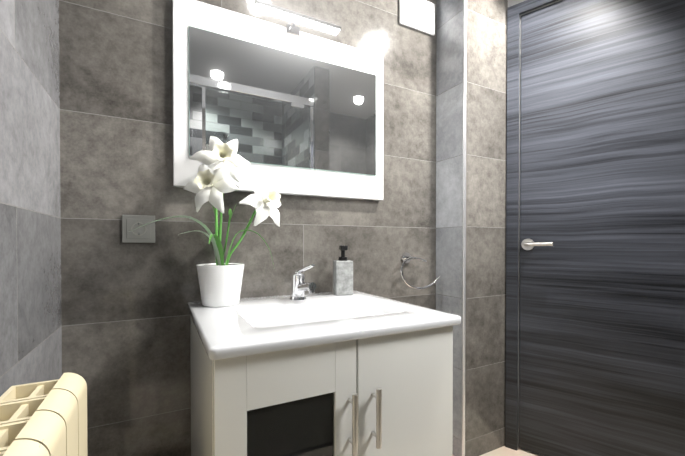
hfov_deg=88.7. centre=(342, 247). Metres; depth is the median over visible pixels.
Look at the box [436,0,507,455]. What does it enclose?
pillar
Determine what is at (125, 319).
wall
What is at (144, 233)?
electrical outlet
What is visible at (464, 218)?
trim
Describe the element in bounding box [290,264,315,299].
faucet
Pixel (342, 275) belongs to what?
soap dispenser
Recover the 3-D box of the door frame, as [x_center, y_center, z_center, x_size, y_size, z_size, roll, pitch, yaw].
[1.087,-0.083,1.366,0.834,2.035,0.014,0,1,39]
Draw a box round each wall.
[0,0,61,396]
[59,0,436,455]
[508,0,561,447]
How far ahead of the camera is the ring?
1.55 m
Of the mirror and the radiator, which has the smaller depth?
the radiator
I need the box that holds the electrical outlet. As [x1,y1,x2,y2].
[122,215,154,242]
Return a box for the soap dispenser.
[333,245,352,294]
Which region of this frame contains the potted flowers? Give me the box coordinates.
[132,136,280,306]
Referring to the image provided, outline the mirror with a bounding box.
[172,0,383,200]
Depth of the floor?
1.58 m
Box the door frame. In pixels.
[505,0,557,450]
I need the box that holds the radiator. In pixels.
[0,373,87,455]
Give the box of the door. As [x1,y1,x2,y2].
[519,0,684,455]
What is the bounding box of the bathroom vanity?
[187,290,460,455]
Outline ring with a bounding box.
[400,253,440,288]
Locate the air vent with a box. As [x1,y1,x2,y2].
[399,0,434,35]
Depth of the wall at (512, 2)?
1.61 m
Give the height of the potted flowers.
0.535 m
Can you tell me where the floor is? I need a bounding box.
[452,446,541,455]
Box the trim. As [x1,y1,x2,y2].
[462,0,466,455]
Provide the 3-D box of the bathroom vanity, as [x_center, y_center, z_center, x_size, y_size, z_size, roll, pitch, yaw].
[-0.093,0.560,1.047,0.640,0.755,0.604,0,1,-28]
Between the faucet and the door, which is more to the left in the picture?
the faucet
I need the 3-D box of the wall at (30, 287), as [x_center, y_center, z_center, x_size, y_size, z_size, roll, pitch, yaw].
[-0.371,-0.188,0.054,0.100,2.270,2.100,0,1,-28]
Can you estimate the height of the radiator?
0.720 m
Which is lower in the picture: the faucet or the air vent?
the faucet

